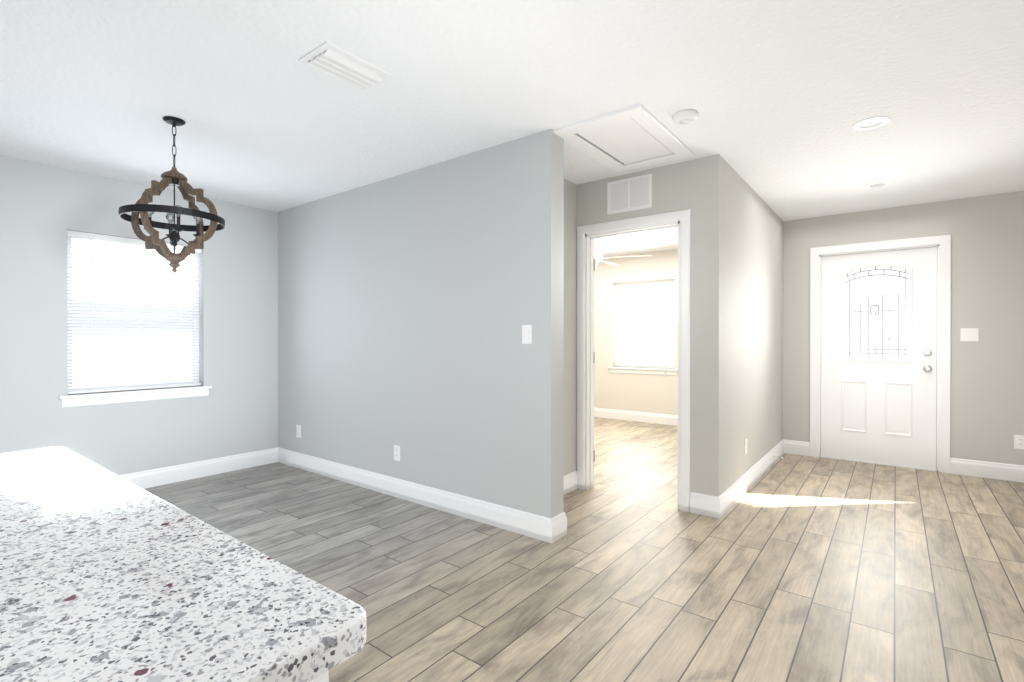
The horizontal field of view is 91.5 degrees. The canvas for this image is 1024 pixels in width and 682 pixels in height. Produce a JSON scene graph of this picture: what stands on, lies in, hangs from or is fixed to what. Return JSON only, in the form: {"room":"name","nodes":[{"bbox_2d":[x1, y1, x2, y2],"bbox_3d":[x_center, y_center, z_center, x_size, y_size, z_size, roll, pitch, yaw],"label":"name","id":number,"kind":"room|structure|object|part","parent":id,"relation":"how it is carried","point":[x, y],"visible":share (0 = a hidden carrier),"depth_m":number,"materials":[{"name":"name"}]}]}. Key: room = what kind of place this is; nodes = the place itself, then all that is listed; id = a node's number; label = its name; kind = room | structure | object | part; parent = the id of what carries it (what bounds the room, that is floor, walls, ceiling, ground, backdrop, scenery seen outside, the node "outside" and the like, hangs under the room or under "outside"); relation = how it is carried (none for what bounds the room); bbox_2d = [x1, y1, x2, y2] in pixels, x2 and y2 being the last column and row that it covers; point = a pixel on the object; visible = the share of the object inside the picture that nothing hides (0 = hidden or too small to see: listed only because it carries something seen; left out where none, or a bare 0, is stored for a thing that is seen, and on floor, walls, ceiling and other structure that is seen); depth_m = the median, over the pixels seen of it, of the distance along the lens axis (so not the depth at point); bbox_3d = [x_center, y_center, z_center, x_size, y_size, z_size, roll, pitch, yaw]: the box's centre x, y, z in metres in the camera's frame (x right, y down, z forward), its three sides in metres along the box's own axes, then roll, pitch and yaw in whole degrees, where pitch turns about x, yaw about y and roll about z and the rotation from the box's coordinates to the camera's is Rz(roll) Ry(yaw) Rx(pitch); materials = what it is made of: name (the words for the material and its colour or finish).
{"room":"dining room","nodes":[
{"label":"dining room","id":0,"kind":"room"},
{"bbox_2d":[0,155,277,474],"bbox_3d":[-4.030,-0.031,2.779,0.200,2.440,5.496,0,0,38],"label":"wall","id":1,"kind":"structure","parent":0,"point":[44,208],"depth_m":3.90,"materials":[{"name":"grey paint"}]},
{"bbox_2d":[59,230,211,407],"bbox_3d":[-3.012,-0.168,4.032,0.206,1.296,1.002,0,0,38],"label":"dining window","id":2,"kind":"structure","parent":1,"relation":"in","point":[133,311],"depth_m":4.00,"materials":[{"name":"white"}]},
{"bbox_3d":[-2.989,0.437,4.017,0.146,0.086,1.002,0,0,38],"label":"sill","id":3,"kind":"part","parent":2,"relation":"part of","materials":[{"name":"white"}]},
{"bbox_2d":[118,447,277,488],"bbox_3d":[-3.890,1.119,2.790,0.016,0.140,5.276,0,0,38],"label":"baseboard","id":4,"kind":"structure","parent":1,"relation":"attached to","point":[182,472],"depth_m":4.32,"materials":[{"name":"white wood"}]},
{"bbox_2d":[278,129,563,517],"bbox_3d":[-0.986,-0.036,3.969,3.177,2.440,0.140,0,0,38],"label":"wall","id":5,"kind":"structure","parent":0,"point":[410,303],"depth_m":3.52,"materials":[{"name":"grey paint"}]},
{"bbox_2d":[296,425,300,437],"bbox_3d":[-1.990,0.842,4.651,0.072,0.115,0.008,0,0,38],"label":"outlet","id":6,"kind":"object","parent":5,"relation":"attached to","point":[298,431],"visible":1,"depth_m":4.64,"materials":[{"name":"white plastic"}]},
{"bbox_2d":[394,445,400,460],"bbox_3d":[-0.874,0.852,3.793,0.072,0.115,0.008,0,0,38],"label":"outlet","id":7,"kind":"object","parent":5,"relation":"attached to","point":[397,452],"visible":1,"depth_m":3.79,"materials":[{"name":"white plastic"}]},
{"bbox_2d":[278,447,557,542],"bbox_3d":[-1.016,1.114,3.898,3.163,0.140,0.016,0,0,38],"label":"baseboard","id":8,"kind":"structure","parent":5,"relation":"attached to","point":[545,529],"depth_m":3.53,"materials":[{"name":"white wood"}]},
{"bbox_2d":[522,325,531,343],"bbox_3d":[0.090,-0.040,3.047,0.072,0.115,0.010,0,0,38],"label":"switch","id":9,"kind":"object","parent":5,"relation":"attached to","point":[526,334],"visible":1,"depth_m":3.04,"materials":[{"name":"white plastic"}]},
{"bbox_2d":[558,512,566,538],"bbox_3d":[0.169,1.117,3.175,0.403,0.140,0.032,0,0,38],"label":"baseboard","id":10,"kind":"structure","parent":5,"relation":"attached to","point":[562,518],"depth_m":3.02,"materials":[{"name":"white wood"}]},
{"bbox_2d":[0,0,1023,256],"bbox_3d":[0.610,-1.289,2.092,8.389,0.118,10.070,0,0,38],"label":"ceiling","id":11,"kind":"structure","parent":0,"point":[782,96],"depth_m":2.51,"materials":[{"name":"white paint"}]},
{"bbox_2d":[118,116,224,272],"bbox_3d":[-1.915,-0.819,2.830,0.497,0.864,0.497,0,0,38],"label":"dining chandelier","id":12,"kind":"object","parent":11,"relation":"hanging from","point":[143,208],"visible":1,"depth_m":2.82,"materials":[{"name":"brown wood"}]},
{"bbox_2d":[298,41,393,91],"bbox_3d":[-0.752,-1.238,2.282,0.220,0.022,0.350,0,0,38],"label":"ceiling vent","id":13,"kind":"object","parent":11,"relation":"in","point":[332,60],"visible":1,"depth_m":2.25,"materials":[{"name":"white metal"}]},
{"bbox_2d":[594,247,651,267],"bbox_3d":[0.960,-1.052,5.817,1.258,0.425,1.209,0,0,38],"label":"ceiling fan","id":14,"kind":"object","parent":11,"relation":"hanging from","point":[598,255],"depth_m":5.67,"materials":[{"name":"white paint"}]},
{"bbox_2d":[672,109,698,124],"bbox_3d":[0.961,-1.231,2.763,0.140,0.039,0.140,0,0,38],"label":"smoke detector","id":15,"kind":"object","parent":11,"relation":"attached to","point":[686,117],"visible":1,"depth_m":2.73,"materials":[{"name":"white plastic"}]},
{"bbox_2d":[853,116,889,129],"bbox_3d":[2.060,-1.248,2.864,0.172,0.007,0.172,0,0,38],"label":"recessed light","id":16,"kind":"object","parent":11,"relation":"in","point":[871,122],"visible":1,"depth_m":2.86,"materials":[{"name":"white plastic"}]},
{"bbox_2d":[864,181,890,187],"bbox_3d":[2.933,-1.253,4.008,0.172,0.007,0.172,0,0,38],"label":"recessed light","id":17,"kind":"object","parent":11,"relation":"in","point":[878,184],"visible":0.98,"depth_m":4.00,"materials":[{"name":"white plastic"}]},
{"bbox_2d":[564,179,576,475],"bbox_3d":[-0.805,-0.039,4.552,2.754,2.440,1.006,0,0,38],"label":"wall","id":18,"kind":"structure","parent":0,"point":[570,327],"depth_m":3.94,"materials":[{"name":"grey paint"}]},
{"bbox_2d":[564,471,577,494],"bbox_3d":[0.257,1.115,3.665,0.016,0.140,0.885,0,0,38],"label":"baseboard","id":19,"kind":"structure","parent":18,"relation":"attached to","point":[571,479],"depth_m":3.93,"materials":[{"name":"white wood"}]},
{"bbox_2d":[144,417,1023,681],"bbox_3d":[0.610,1.242,2.103,8.389,0.100,10.070,0,0,38],"label":"floor","id":20,"kind":"structure","parent":0,"point":[794,568],"depth_m":2.56,"materials":[{"name":"brown wood"}]},
{"bbox_2d":[0,447,366,681],"bbox_3d":[-1.232,0.740,0.176,1.325,0.920,1.872,0,0,38],"label":"kitchen island","id":21,"kind":"object","parent":20,"relation":"on","point":[106,575],"visible":1,"depth_m":0.54,"materials":[{"name":"white stone"}]},
{"bbox_2d":[594,249,677,414],"bbox_3d":[1.928,-0.051,7.309,3.728,2.440,0.200,0,0,38],"label":"wall","id":22,"kind":"structure","parent":0,"point":[652,393],"depth_m":7.37,"materials":[{"name":"white paint"}]},
{"bbox_2d":[594,408,677,425],"bbox_3d":[1.862,1.100,7.228,3.728,0.140,0.016,0,0,38],"label":"baseboard","id":23,"kind":"structure","parent":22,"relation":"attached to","point":[665,419],"depth_m":7.25,"materials":[{"name":"white wood"}]},
{"bbox_2d":[608,279,677,377],"bbox_3d":[1.915,-0.180,7.258,1.050,1.380,0.196,0,0,38],"label":"bedroom window","id":24,"kind":"structure","parent":22,"relation":"in","point":[645,326],"depth_m":7.30,"materials":[{"name":"white glass"}]},
{"bbox_3d":[2.138,0.301,6.985,0.010,0.420,0.012,0,0,38],"label":"blind cord","id":25,"kind":"part","parent":24,"relation":"part of","materials":[{"name":"white plastic"}]},
{"bbox_2d":[577,158,700,492],"bbox_3d":[0.943,-0.035,3.767,0.974,2.440,0.120,0,0,38],"label":"wall","id":26,"kind":"structure","parent":0,"point":[676,186],"depth_m":3.47,"materials":[{"name":"grey paint"}]},
{"bbox_2d":[607,174,651,214],"bbox_3d":[0.875,-1.095,3.736,0.354,0.244,0.006,0,0,38],"label":"air vent","id":27,"kind":"object","parent":26,"relation":"in","point":[629,194],"visible":1,"depth_m":3.73,"materials":[{"name":"white metal"}]},
{"bbox_2d":[577,209,690,511],"bbox_3d":[0.918,0.135,3.788,0.900,2.100,0.156,0,0,38],"label":"door frame","id":28,"kind":"structure","parent":26,"relation":"attached to","point":[587,235],"depth_m":3.83,"materials":[{"name":"white wood"}]},
{"bbox_2d":[593,259,594,461],"bbox_3d":[0.663,0.159,4.040,0.012,1.640,0.038,0,0,38],"label":"door hinges","id":29,"kind":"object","parent":28,"relation":"attached to","point":[594,360],"depth_m":4.04,"materials":[{"name":"grey metal"}]},
{"bbox_2d":[700,154,782,496],"bbox_3d":[2.428,-0.040,4.801,0.120,2.440,3.568,0,0,38],"label":"wall","id":30,"kind":"structure","parent":0,"point":[741,364],"depth_m":3.73,"materials":[{"name":"grey paint"}]},
{"bbox_2d":[744,438,746,453],"bbox_3d":[1.856,0.834,3.956,0.008,0.115,0.072,0,0,38],"label":"outlet","id":31,"kind":"object","parent":30,"relation":"attached to","point":[745,452],"visible":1,"depth_m":3.94,"materials":[{"name":"white plastic"}]},
{"bbox_2d":[690,439,809,518],"bbox_3d":[2.145,1.113,4.289,0.246,0.140,2.462,0,0,42],"label":"baseboard","id":32,"kind":"structure","parent":30,"relation":"attached to","point":[722,504],"depth_m":3.80,"materials":[{"name":"white wood"}]},
{"bbox_2d":[783,191,1023,465],"bbox_3d":[3.733,-0.039,4.726,2.041,2.440,0.200,0,0,38],"label":"wall","id":33,"kind":"structure","parent":0,"point":[986,232],"depth_m":4.39,"materials":[{"name":"grey paint"}]},
{"bbox_2d":[820,247,936,469],"bbox_3d":[3.489,0.152,4.795,0.914,2.028,0.113,0,0,38],"label":"door leaf","id":34,"kind":"structure","parent":33,"relation":"in","point":[878,339],"depth_m":4.78,"materials":[{"name":"white wood"}]},
{"bbox_3d":[3.462,0.150,4.791,0.876,1.720,0.074,0,0,38],"label":"front door hardware","id":35,"kind":"part","parent":34,"relation":"part of","materials":[{"name":"white wood"}]},
{"bbox_2d":[810,235,950,472],"bbox_3d":[3.543,0.115,4.861,1.085,2.130,0.218,0,0,38],"label":"door frame","id":36,"kind":"structure","parent":33,"relation":"attached to","point":[942,243],"depth_m":4.58,"materials":[{"name":"white wood"}]},
{"bbox_2d":[960,328,978,340],"bbox_3d":[4.013,-0.055,4.378,0.118,0.115,0.010,0,0,38],"label":"light switch","id":37,"kind":"object","parent":33,"relation":"attached to","point":[969,334],"visible":1,"depth_m":4.38,"materials":[{"name":"white plastic"}]},
{"bbox_2d":[950,458,1023,482],"bbox_3d":[5.027,1.115,3.600,2.810,0.140,0.016,0,0,38],"label":"baseboard","id":38,"kind":"structure","parent":33,"relation":"attached to","point":[993,470],"depth_m":4.30,"materials":[{"name":"white wood"}]},
{"bbox_2d":[1014,435,1023,448],"bbox_3d":[4.266,0.849,4.189,0.072,0.115,0.008,0,0,38],"label":"outlet","id":39,"kind":"object","parent":33,"relation":"attached to","point":[1018,441],"visible":1,"depth_m":4.19,"materials":[{"name":"white plastic"}]}
]}

